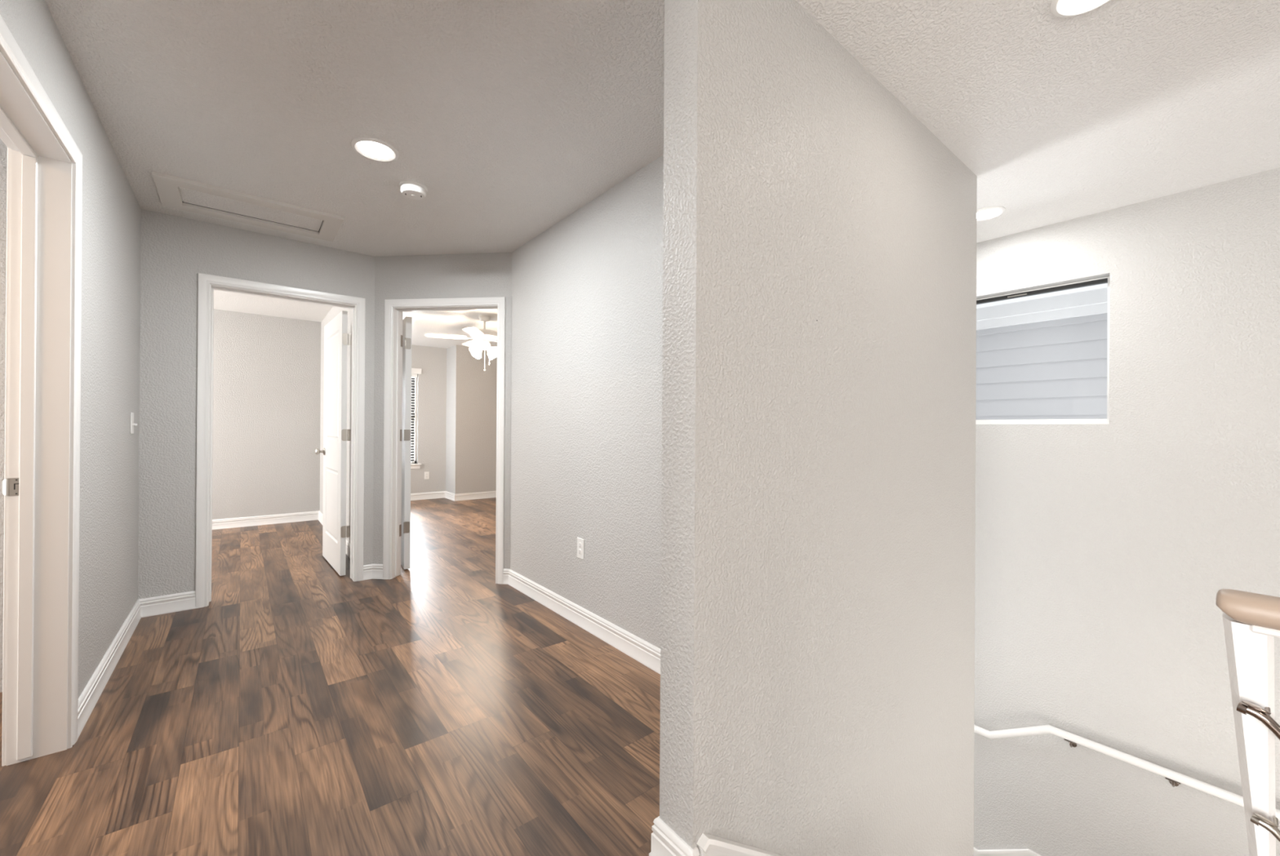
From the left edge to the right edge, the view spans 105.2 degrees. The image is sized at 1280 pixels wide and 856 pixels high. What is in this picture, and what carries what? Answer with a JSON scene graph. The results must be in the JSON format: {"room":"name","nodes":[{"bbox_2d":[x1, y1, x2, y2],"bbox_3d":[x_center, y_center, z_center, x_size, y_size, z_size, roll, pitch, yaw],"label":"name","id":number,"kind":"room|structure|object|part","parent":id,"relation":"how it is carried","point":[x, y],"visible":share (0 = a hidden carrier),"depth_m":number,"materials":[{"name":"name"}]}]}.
{"room":"upstairs hallway","nodes":[
{"label":"upstairs hallway","id":0,"kind":"room"},
{"bbox_2d":[0,138,7,692],"bbox_3d":[-1.639,-0.088,-1.077,2.697,2.440,7.800,0,0,-39],"label":"wall","id":1,"kind":"structure","parent":0,"point":[3,148],"depth_m":2.10,"materials":[{"name":"beige paint"}]},
{"bbox_2d":[0,0,141,697],"bbox_3d":[-0.629,-0.080,-0.079,0.130,2.440,7.872,0,0,-39],"label":"wall","id":2,"kind":"structure","parent":0,"point":[111,229],"depth_m":2.13,"materials":[{"name":"beige paint"}]},
{"bbox_2d":[0,14,82,765],"bbox_3d":[-1.812,0.068,1.371,0.168,2.134,0.942,0,0,-39],"label":"door","id":3,"kind":"structure","parent":2,"relation":"in","point":[41,483],"depth_m":1.68,"materials":[{"name":"white paint"}]},
{"bbox_3d":[-1.869,0.068,1.325,0.018,2.134,0.942,0,0,-39],"label":"casing","id":4,"kind":"part","parent":3,"relation":"part of","materials":[{"name":"white paint"}]},
{"bbox_3d":[-2.118,0.199,1.650,0.051,0.060,0.010,0,0,-26],"label":"strike plate","id":5,"kind":"part","parent":3,"relation":"part of","materials":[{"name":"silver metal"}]},
{"bbox_2d":[129,412,137,433],"bbox_3d":[-2.810,-0.027,2.722,0.025,0.117,0.072,0,0,-39],"label":"light switch","id":6,"kind":"object","parent":2,"relation":"attached to","point":[131,428],"visible":1,"depth_m":2.71,"materials":[{"name":"white plastic"}]},
{"bbox_3d":[-2.817,-0.027,2.716,0.006,0.117,0.072,0,0,-39],"label":"plate","id":7,"kind":"part","parent":6,"relation":"part of","materials":[{"name":"white plastic"}]},
{"bbox_2d":[77,590,195,737],"bbox_3d":[-2.428,1.079,2.429,0.261,0.108,1.485,0,0,-39],"label":"baseboard","id":8,"kind":"structure","parent":2,"relation":"attached to","point":[152,606],"depth_m":2.47,"materials":[{"name":"white paint"}]},
{"bbox_2d":[137,208,374,599],"bbox_3d":[-2.581,-0.086,3.333,1.412,2.440,0.115,0,0,-39],"label":"wall","id":9,"kind":"structure","parent":0,"point":[174,249],"depth_m":3.04,"materials":[{"name":"beige paint"}]},
{"bbox_2d":[195,272,365,608],"bbox_3d":[-2.730,0.080,3.745,0.931,2.107,0.976,0,0,-39],"label":"door","id":10,"kind":"structure","parent":9,"relation":"in","point":[336,434],"depth_m":3.64,"materials":[{"name":"white paint"}]},
{"bbox_3d":[-2.781,0.204,4.254,0.069,0.062,0.062,0,0,-39],"label":"knob","id":11,"kind":"part","parent":10,"relation":"part of","materials":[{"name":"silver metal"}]},
{"bbox_2d":[363,563,382,579],"bbox_3d":[-2.008,1.084,3.693,0.162,0.108,0.048,0,0,-13],"label":"baseboard","id":12,"kind":"structure","parent":9,"relation":"attached to","point":[373,571],"depth_m":3.69,"materials":[{"name":"white paint"}]},
{"bbox_2d":[212,309,320,519],"bbox_3d":[-5.248,-0.100,5.076,3.470,2.440,0.120,0,0,-39],"label":"wall","id":13,"kind":"structure","parent":0,"point":[267,369],"depth_m":5.71,"materials":[{"name":"beige paint"}]},
{"bbox_2d":[0,497,660,855],"bbox_3d":[-0.975,1.267,2.215,9.300,0.250,12.140,0,0,-39],"label":"floor","id":14,"kind":"structure","parent":0,"point":[437,707],"depth_m":1.88,"materials":[{"name":"wood"}]},
{"bbox_2d":[1215,588,1279,855],"bbox_3d":[1.218,0.693,0.235,0.074,0.918,1.222,0,0,-39],"label":"guardrail","id":15,"kind":"object","parent":14,"relation":"on","point":[1251,620],"visible":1,"depth_m":0.67,"materials":[{"name":"beige wood"}]},
{"bbox_3d":[1.226,0.255,0.239,0.062,0.041,1.222,0,0,-39],"label":"rail","id":16,"kind":"part","parent":15,"relation":"part of","materials":[{"name":"beige wood"}]},
{"bbox_3d":[1.235,0.279,0.228,0.038,0.011,1.192,0,0,-39],"label":"rail plate","id":17,"kind":"part","parent":15,"relation":"part of","materials":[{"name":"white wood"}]},
{"bbox_2d":[320,306,351,542],"bbox_3d":[-3.327,-0.087,5.377,0.115,2.440,4.140,0,0,-39],"label":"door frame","id":18,"kind":"structure","parent":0,"point":[335,310],"depth_m":4.53,"materials":[{"name":"beige paint"}]},
{"bbox_2d":[373,252,511,568],"bbox_3d":[-1.480,-0.079,3.718,1.075,2.440,0.115,0,0,6],"label":"wall","id":19,"kind":"structure","parent":0,"point":[466,275],"depth_m":3.67,"materials":[{"name":"beige paint"}]},
{"bbox_2d":[382,297,505,583],"bbox_3d":[-1.752,0.087,3.936,1.631,2.107,0.608,0,0,33],"label":"door","id":20,"kind":"structure","parent":19,"relation":"in","point":[397,331],"depth_m":3.69,"materials":[{"name":"white paint"}]},
{"bbox_2d":[410,344,497,493],"bbox_3d":[-2.689,-0.078,8.191,4.428,2.440,0.580,0,0,-39],"label":"wall","id":21,"kind":"structure","parent":0,"point":[457,398],"depth_m":7.86,"materials":[{"name":"beige paint"}]},
{"bbox_2d":[410,368,422,468],"bbox_3d":[-3.921,-0.151,7.458,1.095,1.582,0.140,0,0,-39],"label":"window","id":22,"kind":"structure","parent":21,"relation":"in","point":[416,371],"depth_m":7.76,"materials":[{"name":"white paint"}]},
{"bbox_2d":[410,373,417,463],"bbox_3d":[-3.913,-0.150,7.455,0.965,1.412,0.052,0,0,-39],"label":"window blind","id":23,"kind":"object","parent":22,"relation":"attached to","point":[412,375],"visible":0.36,"depth_m":7.71,"materials":[{"name":"white plastic"}]},
{"bbox_3d":[-3.574,-0.127,7.700,0.003,1.355,0.003,0,0,-39],"label":"ladder cord","id":24,"kind":"part","parent":23,"relation":"part of","materials":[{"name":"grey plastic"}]},
{"bbox_3d":[-3.948,-0.150,7.498,0.985,1.415,0.045,0,0,-39],"label":"frame","id":25,"kind":"part","parent":22,"relation":"part of","materials":[{"name":"white paint"}]},
{"bbox_3d":[-3.912,0.571,7.439,1.095,0.026,0.095,0,0,-39],"label":"sill","id":26,"kind":"part","parent":22,"relation":"part of","materials":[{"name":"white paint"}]},
{"bbox_3d":[-3.879,-0.899,7.426,1.070,0.085,0.020,0,0,-39],"label":"head casing","id":27,"kind":"part","parent":22,"relation":"part of","materials":[{"name":"white paint"}]},
{"bbox_2d":[424,471,429,479],"bbox_3d":[-3.407,0.757,7.823,0.072,0.117,0.009,0,0,-39],"label":"wall outlet","id":28,"kind":"object","parent":21,"relation":"attached to","point":[426,473],"visible":1,"depth_m":7.82,"materials":[{"name":"white plastic"}]},
{"bbox_2d":[410,490,496,501],"bbox_3d":[-2.692,1.088,8.104,4.328,0.108,0.477,0,0,-39],"label":"baseboard","id":29,"kind":"structure","parent":21,"relation":"attached to","point":[443,494],"depth_m":7.83,"materials":[{"name":"white paint"}]},
{"bbox_2d":[510,154,663,648],"bbox_3d":[-0.161,-0.072,2.727,0.115,2.440,2.520,0,0,-39],"label":"wall","id":30,"kind":"structure","parent":0,"point":[587,336],"depth_m":2.75,"materials":[{"name":"beige paint"}]},
{"bbox_2d":[577,537,584,559],"bbox_3d":[-0.347,0.700,2.850,0.009,0.117,0.072,0,0,-39],"label":"wall outlet","id":31,"kind":"object","parent":30,"relation":"attached to","point":[580,542],"visible":1,"depth_m":2.84,"materials":[{"name":"white plastic"}]},
{"bbox_2d":[502,568,660,674],"bbox_3d":[-0.226,1.093,2.665,0.051,0.108,2.459,0,0,-39],"label":"baseboard","id":32,"kind":"structure","parent":30,"relation":"attached to","point":[645,652],"depth_m":2.75,"materials":[{"name":"white paint"}]},
{"bbox_2d":[44,0,1279,348],"bbox_3d":[-0.935,-1.372,2.271,9.400,0.152,12.190,0,0,-39],"label":"ceiling","id":33,"kind":"structure","parent":0,"point":[513,117],"depth_m":1.92,"materials":[{"name":"paint"}]},
{"bbox_2d":[151,170,343,241],"bbox_3d":[-2.300,-1.295,2.933,0.842,0.020,0.460,0,0,-39],"label":"attic hatch","id":34,"kind":"object","parent":33,"relation":"attached to","point":[199,197],"visible":1,"depth_m":2.89,"materials":[{"name":"white paint"}]},
{"bbox_3d":[-2.298,-1.303,2.930,0.656,0.004,0.268,0,0,-39],"label":"panel","id":35,"kind":"part","parent":34,"relation":"part of","materials":[{"name":"paint"}]},
{"bbox_2d":[351,137,399,161],"bbox_3d":[-1.234,-1.294,2.285,0.196,0.010,0.196,0,0,-39],"label":"recessed light","id":36,"kind":"object","parent":33,"relation":"in","point":[373,148],"visible":1,"depth_m":2.28,"materials":[{"name":"white plastic"}]},
{"bbox_2d":[399,180,427,199],"bbox_3d":[-1.220,-1.274,2.639,0.140,0.050,0.140,0,0,-39],"label":"smoke detector","id":37,"kind":"object","parent":33,"relation":"attached to","point":[412,189],"visible":1,"depth_m":2.60,"materials":[{"name":"white plastic"}]},
{"bbox_3d":[-1.220,-1.293,2.639,0.140,0.011,0.140,0,0,-39],"label":"mounting plate","id":38,"kind":"part","parent":37,"relation":"part of","materials":[{"name":"white plastic"}]},
{"bbox_2d":[424,315,497,370],"bbox_3d":[-1.842,-0.977,5.745,1.227,0.640,1.179,0,0,-39],"label":"ceiling fan","id":39,"kind":"object","parent":33,"relation":"hanging from","point":[483,336],"visible":0.94,"depth_m":5.61,"materials":[{"name":"white plastic"}]},
{"bbox_3d":[-2.207,-1.043,5.559,0.440,0.032,0.137,0,0,-20],"label":"blade","id":40,"kind":"part","parent":39,"relation":"part of","materials":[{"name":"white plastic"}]},
{"bbox_3d":[-2.069,-1.041,6.036,0.137,0.032,0.441,0,0,-39],"label":"blade","id":41,"kind":"part","parent":39,"relation":"part of","materials":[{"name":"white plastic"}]},
{"bbox_3d":[-1.796,-1.041,5.284,0.137,0.032,0.440,0,0,-2],"label":"blade","id":42,"kind":"part","parent":39,"relation":"part of","materials":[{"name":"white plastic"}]},
{"bbox_3d":[-1.870,-0.878,5.593,0.136,0.139,0.140,0,0,-39],"label":"lamp shade","id":43,"kind":"part","parent":39,"relation":"part of","materials":[{"name":"white glass"}]},
{"bbox_3d":[-1.924,-0.878,5.761,0.140,0.139,0.136,0,0,-39],"label":"lamp shade","id":44,"kind":"part","parent":39,"relation":"part of","materials":[{"name":"white glass"}]},
{"bbox_3d":[-1.703,-0.876,5.647,0.140,0.139,0.136,0,0,-39],"label":"lamp shade","id":45,"kind":"part","parent":39,"relation":"part of","materials":[{"name":"white glass"}]},
{"bbox_2d":[977,205,1005,221],"bbox_3d":[2.059,-1.272,2.916,0.190,0.010,0.190,0,0,-39],"label":"recessed light","id":46,"kind":"object","parent":33,"relation":"in","point":[989,212],"visible":0.72,"depth_m":2.90,"materials":[{"name":"white plastic"}]},
{"bbox_2d":[1050,0,1111,17],"bbox_3d":[1.324,-1.280,1.435,0.186,0.010,0.186,0,0,-39],"label":"recessed light","id":47,"kind":"object","parent":33,"relation":"in","point":[1060,8],"visible":1,"depth_m":1.49,"materials":[{"name":"white plastic"}]},
{"bbox_2d":[659,0,977,855],"bbox_3d":[0.077,1.530,2.874,2.026,5.640,2.648,0,0,-39],"label":"wall","id":48,"kind":"structure","parent":0,"point":[819,344],"depth_m":1.53,"materials":[{"name":"beige paint"}]},
{"bbox_2d":[648,815,699,855],"bbox_3d":[0.277,1.094,1.409,0.520,0.108,0.163,0,0,-39],"label":"baseboard","id":49,"kind":"structure","parent":48,"relation":"attached to","point":[664,841],"depth_m":1.26,"materials":[{"name":"white paint"}]},
{"bbox_2d":[696,832,784,855],"bbox_3d":[0.925,1.887,1.844,2.018,1.725,0.024,0,0,-39],"label":"trim","id":50,"kind":"structure","parent":48,"relation":"attached to","point":[708,844],"depth_m":1.26,"materials":[{"name":"white paint"}]},
{"bbox_2d":[973,167,1279,855],"bbox_3d":[3.089,1.548,2.520,0.140,5.640,7.200,0,0,-39],"label":"wall","id":51,"kind":"structure","parent":0,"point":[1104,554],"depth_m":2.76,"materials":[{"name":"beige paint"}]},
{"bbox_2d":[973,846,1041,855],"bbox_3d":[2.318,3.703,3.321,0.018,2.023,4.605,0,0,-39],"label":"trim","id":52,"kind":"structure","parent":51,"relation":"attached to","point":[1015,851],"depth_m":3.22,"materials":[{"name":"white paint"}]},
{"bbox_2d":[975,275,1109,424],"bbox_3d":[2.482,-0.465,3.275,0.124,0.882,0.973,0,0,-39],"label":"window","id":53,"kind":"structure","parent":51,"relation":"in","point":[1105,279],"depth_m":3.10,"materials":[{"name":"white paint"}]},
{"bbox_3d":[2.463,-0.026,3.261,0.084,0.004,0.973,0,0,-39],"label":"sill","id":54,"kind":"part","parent":53,"relation":"part of","materials":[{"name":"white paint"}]},
{"bbox_2d":[973,724,1279,820],"bbox_3d":[2.357,2.602,3.225,0.092,1.559,4.213,0,0,-39],"label":"stair handrail","id":55,"kind":"object","parent":51,"relation":"attached to","point":[1175,778],"visible":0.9,"depth_m":2.75,"materials":[{"name":"white paint"}]},
{"bbox_3d":[-4.908,-0.101,3.397,2.117,2.440,3.153,0,0,-39],"label":"wall","id":56,"kind":"structure","parent":0,"visible":0},
{"bbox_2d":[212,510,350,558],"bbox_3d":[-4.365,1.070,3.890,3.357,0.108,2.840,0,0,-39],"label":"baseboard","id":57,"kind":"structure","parent":56,"relation":"attached to","point":[221,523],"depth_m":5.69,"materials":[{"name":"white paint"}]}
]}

